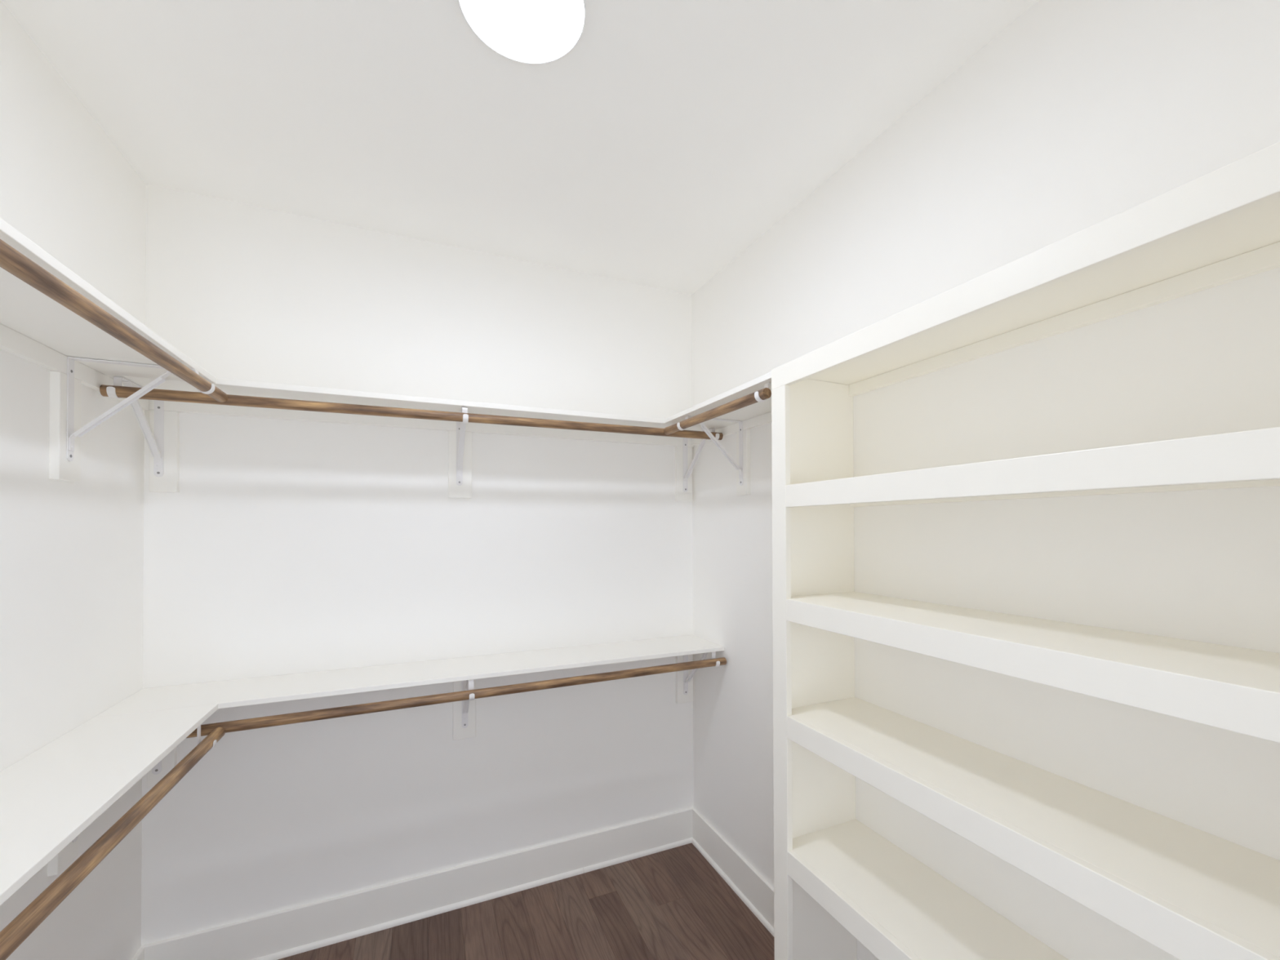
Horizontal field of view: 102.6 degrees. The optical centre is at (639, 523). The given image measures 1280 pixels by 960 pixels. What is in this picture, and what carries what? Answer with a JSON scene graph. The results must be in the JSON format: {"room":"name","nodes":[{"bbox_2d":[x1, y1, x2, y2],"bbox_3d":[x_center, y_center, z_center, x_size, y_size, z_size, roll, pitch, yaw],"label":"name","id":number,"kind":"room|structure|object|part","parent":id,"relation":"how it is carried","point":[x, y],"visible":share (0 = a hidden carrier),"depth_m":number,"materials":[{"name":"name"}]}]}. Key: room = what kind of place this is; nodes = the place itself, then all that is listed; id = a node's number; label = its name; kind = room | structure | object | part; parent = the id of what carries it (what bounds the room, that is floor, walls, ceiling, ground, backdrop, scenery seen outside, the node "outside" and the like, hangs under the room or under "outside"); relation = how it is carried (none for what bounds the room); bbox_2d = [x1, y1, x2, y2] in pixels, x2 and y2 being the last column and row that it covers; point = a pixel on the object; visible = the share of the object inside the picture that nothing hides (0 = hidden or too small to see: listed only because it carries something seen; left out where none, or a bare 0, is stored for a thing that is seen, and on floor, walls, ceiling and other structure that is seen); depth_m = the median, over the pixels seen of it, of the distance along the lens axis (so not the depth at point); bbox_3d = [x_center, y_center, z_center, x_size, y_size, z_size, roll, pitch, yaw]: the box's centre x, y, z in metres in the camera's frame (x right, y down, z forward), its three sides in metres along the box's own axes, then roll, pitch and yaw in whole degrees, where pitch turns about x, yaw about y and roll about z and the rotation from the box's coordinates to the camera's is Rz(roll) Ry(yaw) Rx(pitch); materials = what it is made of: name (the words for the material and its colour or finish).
{"room":"walk-in closet","nodes":[
{"label":"walk-in closet","id":0,"kind":"room"},
{"bbox_2d":[0,0,146,959],"bbox_3d":[-1.223,0.199,0.526,0.120,2.840,2.590,0,-1,-23],"label":"wall","id":1,"kind":"structure","parent":0,"point":[72,553],"depth_m":1.37,"materials":[{"name":"white paint"}]},
{"bbox_2d":[47,838,78,876],"bbox_3d":[-1.499,0.753,1.333,0.020,0.273,0.089,0,-1,-23],"label":"block","id":2,"kind":"object","parent":1,"relation":"attached to","point":[70,851],"visible":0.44,"depth_m":1.32,"materials":[{"name":"white paint"}]},
{"bbox_2d":[48,370,80,482],"bbox_3d":[-1.500,-0.248,1.338,0.020,0.274,0.090,0,-1,-23],"label":"block","id":3,"kind":"object","parent":1,"relation":"attached to","point":[60,468],"visible":0.86,"depth_m":1.31,"materials":[{"name":"white paint"}]},
{"bbox_2d":[0,323,148,410],"bbox_3d":[-1.181,-0.417,0.606,0.020,0.048,2.450,0,-1,-23],"label":"cleat","id":4,"kind":"object","parent":1,"relation":"attached to","point":[11,341],"visible":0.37,"depth_m":1.26,"materials":[{"name":"white paint"}]},
{"bbox_2d":[0,217,215,383],"bbox_3d":[-1.008,-0.452,0.534,0.278,0.019,2.178,0,-1,-23],"label":"wall shelf","id":5,"kind":"object","parent":1,"relation":"attached to","point":[24,309],"visible":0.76,"depth_m":1.12,"materials":[{"name":"white paint"}]},
{"bbox_2d":[0,703,217,906],"bbox_3d":[-1.001,0.555,0.527,0.288,0.017,2.178,0,-1,-23],"label":"wall shelf","id":6,"kind":"object","parent":1,"relation":"attached to","point":[52,794],"visible":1,"depth_m":1.10,"materials":[{"name":"white paint"}]},
{"bbox_2d":[131,947,144,959],"bbox_3d":[-1.180,1.490,0.590,0.015,0.159,2.458,0,-1,-23],"label":"baseboard","id":7,"kind":"structure","parent":1,"relation":"attached to","point":[140,955],"depth_m":1.70,"materials":[{"name":"white paint"}]},
{"bbox_2d":[66,356,214,461],"bbox_3d":[-1.351,-0.296,1.398,0.301,0.271,0.025,0,-1,-23],"label":"shelf bracket","id":8,"kind":"object","parent":1,"relation":"attached to","point":[71,434],"visible":0.85,"depth_m":1.35,"materials":[{"name":"white metal"}]},
{"bbox_3d":[-1.488,-0.295,1.338,0.003,0.268,0.025,0,-1,-23],"label":"wall plate","id":9,"kind":"part","parent":8,"relation":"part of","materials":[{"name":"white metal"}]},
{"bbox_2d":[0,239,227,402],"bbox_3d":[-0.857,-0.389,0.590,0.033,0.034,2.143,0,0,-23],"label":"closet rod","id":10,"kind":"object","parent":8,"relation":"on","point":[11,260],"visible":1,"depth_m":0.93,"materials":[{"name":"brown wood"}]},
{"bbox_3d":[-1.369,-0.430,1.391,0.261,0.003,0.023,0,-1,-23],"label":"arm","id":11,"kind":"part","parent":8,"relation":"part of","materials":[{"name":"white metal"}]},
{"bbox_2d":[71,724,216,842],"bbox_3d":[-1.363,0.709,1.420,0.299,0.271,0.025,0,-1,-23],"label":"shelf bracket","id":12,"kind":"object","parent":1,"relation":"attached to","point":[198,729],"visible":0.17,"depth_m":1.46,"materials":[{"name":"white metal"}]},
{"bbox_2d":[0,727,225,959],"bbox_3d":[-0.856,0.612,0.579,0.033,0.036,2.143,0,-1,-23],"label":"closet rod","id":13,"kind":"object","parent":12,"relation":"on","point":[20,927],"visible":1,"depth_m":0.94,"materials":[{"name":"brown wood"}]},
{"bbox_2d":[141,184,693,945],"bbox_3d":[-0.734,0.214,2.217,2.366,2.840,0.120,0,-1,-23],"label":"wall","id":14,"kind":"structure","parent":0,"point":[282,547],"depth_m":2.05,"materials":[{"name":"white paint"}]},
{"bbox_2d":[106,376,164,476],"bbox_3d":[-1.576,-0.294,1.605,0.025,0.271,0.301,0,-1,-23],"label":"shelf bracket","id":15,"kind":"object","parent":14,"relation":"attached to","point":[156,444],"visible":0.85,"depth_m":1.71,"materials":[{"name":"white metal"}]},
{"bbox_3d":[-1.585,-0.427,1.625,0.023,0.003,0.261,0,-1,-23],"label":"arm","id":16,"kind":"part","parent":15,"relation":"part of","materials":[{"name":"white metal"}]},
{"bbox_3d":[-1.636,-0.291,1.742,0.025,0.268,0.003,0,-1,-23],"label":"wall plate","id":17,"kind":"part","parent":15,"relation":"part of","materials":[{"name":"white metal"}]},
{"bbox_2d":[151,760,161,774],"bbox_3d":[-1.574,0.712,1.596,0.025,0.271,0.301,0,-1,-23],"label":"shelf bracket","id":18,"kind":"object","parent":14,"relation":"attached to","point":[157,769],"visible":0.15,"depth_m":1.73,"materials":[{"name":"white metal"}]},
{"bbox_2d":[146,746,177,788],"bbox_3d":[-1.628,0.757,1.746,0.072,0.273,0.020,0,-1,-23],"label":"block","id":19,"kind":"object","parent":14,"relation":"attached to","point":[169,762],"visible":0.2,"depth_m":1.74,"materials":[{"name":"white paint"}]},
{"bbox_2d":[149,409,179,492],"bbox_3d":[-1.630,-0.245,1.756,0.074,0.278,0.020,0,-1,-23],"label":"block","id":20,"kind":"object","parent":14,"relation":"attached to","point":[169,482],"visible":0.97,"depth_m":1.75,"materials":[{"name":"white paint"}]},
{"bbox_2d":[93,635,724,717],"bbox_3d":[-0.651,0.568,2.025,2.125,0.017,0.290,0,-1,-23],"label":"wall shelf","id":21,"kind":"object","parent":14,"relation":"attached to","point":[278,688],"visible":0.89,"depth_m":1.89,"materials":[{"name":"white paint"}]},
{"bbox_2d":[103,373,718,437],"bbox_3d":[-0.653,-0.438,2.034,2.125,0.019,0.290,0,-1,-23],"label":"wall shelf","id":22,"kind":"object","parent":14,"relation":"attached to","point":[233,387],"visible":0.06,"depth_m":1.82,"materials":[{"name":"white paint"}]},
{"bbox_2d":[139,807,693,959],"bbox_3d":[-0.704,1.504,2.143,2.126,0.159,0.015,0,-1,-23],"label":"baseboard","id":23,"kind":"structure","parent":14,"relation":"attached to","point":[259,936],"depth_m":2.04,"materials":[{"name":"white paint"}]},
{"bbox_2d":[148,400,693,447],"bbox_3d":[-0.708,-0.405,2.159,2.124,0.044,0.020,0,-1,-23],"label":"cleat","id":24,"kind":"object","parent":14,"relation":"attached to","point":[180,406],"visible":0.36,"depth_m":2.06,"materials":[{"name":"white paint"}]},
{"bbox_2d":[448,430,471,497],"bbox_3d":[-0.751,-0.244,2.139,0.091,0.278,0.020,0,-1,-23],"label":"block","id":25,"kind":"object","parent":14,"relation":"attached to","point":[464,491],"visible":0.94,"depth_m":2.13,"materials":[{"name":"white paint"}]},
{"bbox_2d":[456,406,468,485],"bbox_3d":[-0.690,-0.292,1.991,0.025,0.271,0.301,0,-1,-23],"label":"shelf bracket","id":26,"kind":"object","parent":14,"relation":"attached to","point":[460,426],"visible":0.89,"depth_m":2.08,"materials":[{"name":"white metal"}]},
{"bbox_2d":[99,384,723,439],"bbox_3d":[-0.592,-0.386,1.892,2.086,0.034,0.033,0,0,-23],"label":"closet rod","id":27,"kind":"object","parent":26,"relation":"attached to","point":[125,392],"visible":0.97,"depth_m":1.76,"materials":[{"name":"brown wood"}]},
{"bbox_3d":[-0.749,-0.289,2.127,0.025,0.268,0.003,0,-1,-23],"label":"wall plate","id":28,"kind":"part","parent":26,"relation":"part of","materials":[{"name":"white metal"}]},
{"bbox_2d":[453,679,475,740],"bbox_3d":[-0.732,0.759,2.136,0.089,0.273,0.020,0,-1,-23],"label":"block","id":29,"kind":"object","parent":14,"relation":"attached to","point":[459,732],"visible":0.54,"depth_m":2.12,"materials":[{"name":"white paint"}]},
{"bbox_2d":[462,679,474,728],"bbox_3d":[-0.667,0.713,1.990,0.025,0.271,0.301,0,-1,-23],"label":"shelf bracket","id":30,"kind":"object","parent":14,"relation":"attached to","point":[467,685],"visible":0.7,"depth_m":2.10,"materials":[{"name":"white metal"}]},
{"bbox_2d":[186,657,726,737],"bbox_3d":[-0.583,0.626,1.885,2.100,0.034,0.033,0,0,-23],"label":"closet rod","id":31,"kind":"object","parent":30,"relation":"attached to","point":[357,709],"visible":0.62,"depth_m":1.81,"materials":[{"name":"brown wood"}]},
{"bbox_3d":[-0.727,0.716,2.126,0.025,0.268,0.003,0,-1,-23],"label":"wall plate","id":32,"kind":"part","parent":30,"relation":"part of","materials":[{"name":"white metal"}]},
{"bbox_2d":[675,445,692,501],"bbox_3d":[0.218,-0.247,2.560,0.088,0.269,0.020,0,-1,-23],"label":"block","id":33,"kind":"object","parent":14,"relation":"attached to","point":[680,495],"visible":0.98,"depth_m":2.54,"materials":[{"name":"white paint"}]},
{"bbox_2d":[675,654,693,703],"bbox_3d":[0.221,0.757,2.550,0.089,0.267,0.020,0,-1,-23],"label":"block","id":34,"kind":"object","parent":14,"relation":"attached to","point":[681,698],"visible":0.51,"depth_m":2.54,"materials":[{"name":"white paint"}]},
{"bbox_2d":[683,651,719,694],"bbox_3d":[0.287,0.714,2.404,0.025,0.271,0.301,0,-1,-23],"label":"shelf bracket","id":35,"kind":"object","parent":34,"relation":"attached to","point":[686,678],"visible":0.65,"depth_m":2.53,"materials":[{"name":"white metal"}]},
{"bbox_3d":[0.227,0.717,2.541,0.025,0.268,0.003,0,-1,-23],"label":"wall plate","id":36,"kind":"part","parent":35,"relation":"part of","materials":[{"name":"white metal"}]},
{"bbox_2d":[683,428,719,492],"bbox_3d":[0.286,-0.291,2.415,0.025,0.271,0.301,0,-1,-23],"label":"shelf bracket","id":37,"kind":"object","parent":14,"relation":"attached to","point":[686,472],"visible":0.81,"depth_m":2.54,"materials":[{"name":"white metal"}]},
{"bbox_3d":[0.226,-0.288,2.551,0.025,0.268,0.003,0,-1,-23],"label":"wall plate","id":38,"kind":"part","parent":37,"relation":"part of","materials":[{"name":"white metal"}]},
{"bbox_2d":[0,0,1038,295],"bbox_3d":[-0.221,-1.219,1.043,2.366,0.100,2.710,0,-1,-23],"label":"ceiling","id":39,"kind":"structure","parent":0,"point":[673,135],"depth_m":1.43,"materials":[{"name":"white paint"}]},
{"bbox_2d":[457,0,586,63],"bbox_3d":[-0.258,-1.149,1.128,0.277,0.038,0.277,0,-1,-23],"label":"recessed light","id":40,"kind":"object","parent":39,"relation":"in","point":[523,31],"visible":1,"depth_m":1.17,"materials":[{"name":"white glass"}]},
{"bbox_2d":[277,843,774,959],"bbox_3d":[-0.213,1.596,1.016,2.366,0.050,2.710,0,-1,-23],"label":"floor","id":41,"kind":"structure","parent":0,"point":[672,904],"depth_m":2.01,"materials":[{"name":"brown wood"}]},
{"bbox_2d":[771,142,1279,959],"bbox_3d":[0.822,0.551,0.919,0.306,2.032,1.444,0,-1,-23],"label":"shelving unit","id":42,"kind":"object","parent":41,"relation":"on","point":[1191,893],"visible":1,"depth_m":1.02,"materials":[{"name":"white paint"}]},
{"bbox_3d":[0.547,0.568,1.575,0.287,2.013,0.019,0,-1,-23],"label":"panel","id":43,"kind":"part","parent":42,"relation":"part of","materials":[{"name":"white paint"}]},
{"bbox_3d":[0.832,0.938,0.919,0.287,0.019,1.406,0,-1,-23],"label":"shelf","id":44,"kind":"part","parent":42,"relation":"part of","materials":[{"name":"white paint"}]},
{"bbox_3d":[0.688,-0.435,0.871,0.019,0.061,1.444,0,-1,-23],"label":"rail","id":45,"kind":"part","parent":42,"relation":"part of","materials":[{"name":"white paint"}]},
{"bbox_3d":[0.830,0.220,0.926,0.287,0.019,1.406,0,-1,-23],"label":"shelf","id":46,"kind":"part","parent":42,"relation":"part of","materials":[{"name":"white paint"}]},
{"bbox_3d":[0.831,0.554,0.922,0.287,0.019,1.406,0,-1,-23],"label":"shelf","id":47,"kind":"part","parent":42,"relation":"part of","materials":[{"name":"white paint"}]},
{"bbox_3d":[0.828,-0.456,0.932,0.287,0.018,1.443,0,-1,-23],"label":"panel","id":48,"kind":"part","parent":42,"relation":"part of","materials":[{"name":"white paint"}]},
{"bbox_2d":[691,0,1279,959],"bbox_3d":[0.837,0.202,1.422,0.120,2.840,2.590,0,-1,-23],"label":"wall","id":49,"kind":"structure","parent":0,"point":[1077,115],"depth_m":1.16,"materials":[{"name":"white paint"}]},
{"bbox_2d":[676,415,742,485],"bbox_3d":[0.290,-0.294,2.104,0.301,0.271,0.025,0,-1,-23],"label":"shelf bracket","id":50,"kind":"object","parent":49,"relation":"attached to","point":[740,467],"visible":0.91,"depth_m":2.15,"materials":[{"name":"white metal"}]},
{"bbox_3d":[0.308,-0.428,2.114,0.261,0.003,0.023,0,-1,-23],"label":"arm","id":51,"kind":"part","parent":50,"relation":"part of","materials":[{"name":"white metal"}]},
{"bbox_3d":[0.427,-0.292,2.164,0.003,0.268,0.025,0,-1,-23],"label":"wall plate","id":52,"kind":"part","parent":50,"relation":"part of","materials":[{"name":"white metal"}]},
{"bbox_2d":[690,411,771,445],"bbox_3d":[0.463,-0.412,2.109,0.020,0.038,1.006,0,-1,-23],"label":"cleat","id":53,"kind":"object","parent":49,"relation":"attached to","point":[764,419],"visible":0.47,"depth_m":2.14,"materials":[{"name":"white paint"}]},
{"bbox_2d":[691,808,773,936],"bbox_3d":[0.470,1.500,2.095,0.015,0.159,1.014,0,-1,-23],"label":"baseboard","id":54,"kind":"structure","parent":49,"relation":"attached to","point":[748,880],"depth_m":2.21,"materials":[{"name":"white paint"}]},
{"bbox_2d":[736,428,750,495],"bbox_3d":[0.437,-0.255,2.169,0.020,0.274,0.076,0,-1,-23],"label":"block","id":55,"kind":"object","parent":49,"relation":"attached to","point":[744,490],"visible":0.87,"depth_m":2.14,"materials":[{"name":"white paint"}]},
{"bbox_2d":[754,382,771,402],"bbox_3d":[0.495,-0.299,1.633,0.301,0.271,0.025,0,-1,-23],"label":"shelf bracket","id":56,"kind":"object","parent":49,"relation":"attached to","point":[757,397],"visible":0.21,"depth_m":1.58,"materials":[{"name":"white metal"}]},
{"bbox_2d":[663,387,771,435],"bbox_3d":[0.251,-0.394,1.869,0.033,0.034,0.681,0,0,-23],"label":"closet rod","id":57,"kind":"object","parent":56,"relation":"attached to","point":[764,393],"visible":1,"depth_m":1.77,"materials":[{"name":"brown wood"}]},
{"bbox_2d":[664,372,771,428],"bbox_3d":[0.388,-0.442,1.928,0.300,0.019,0.734,0,-1,-23],"label":"wall shelf","id":58,"kind":"object","parent":56,"relation":"on","point":[757,409],"visible":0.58,"depth_m":1.93,"materials":[{"name":"white paint"}]}
]}

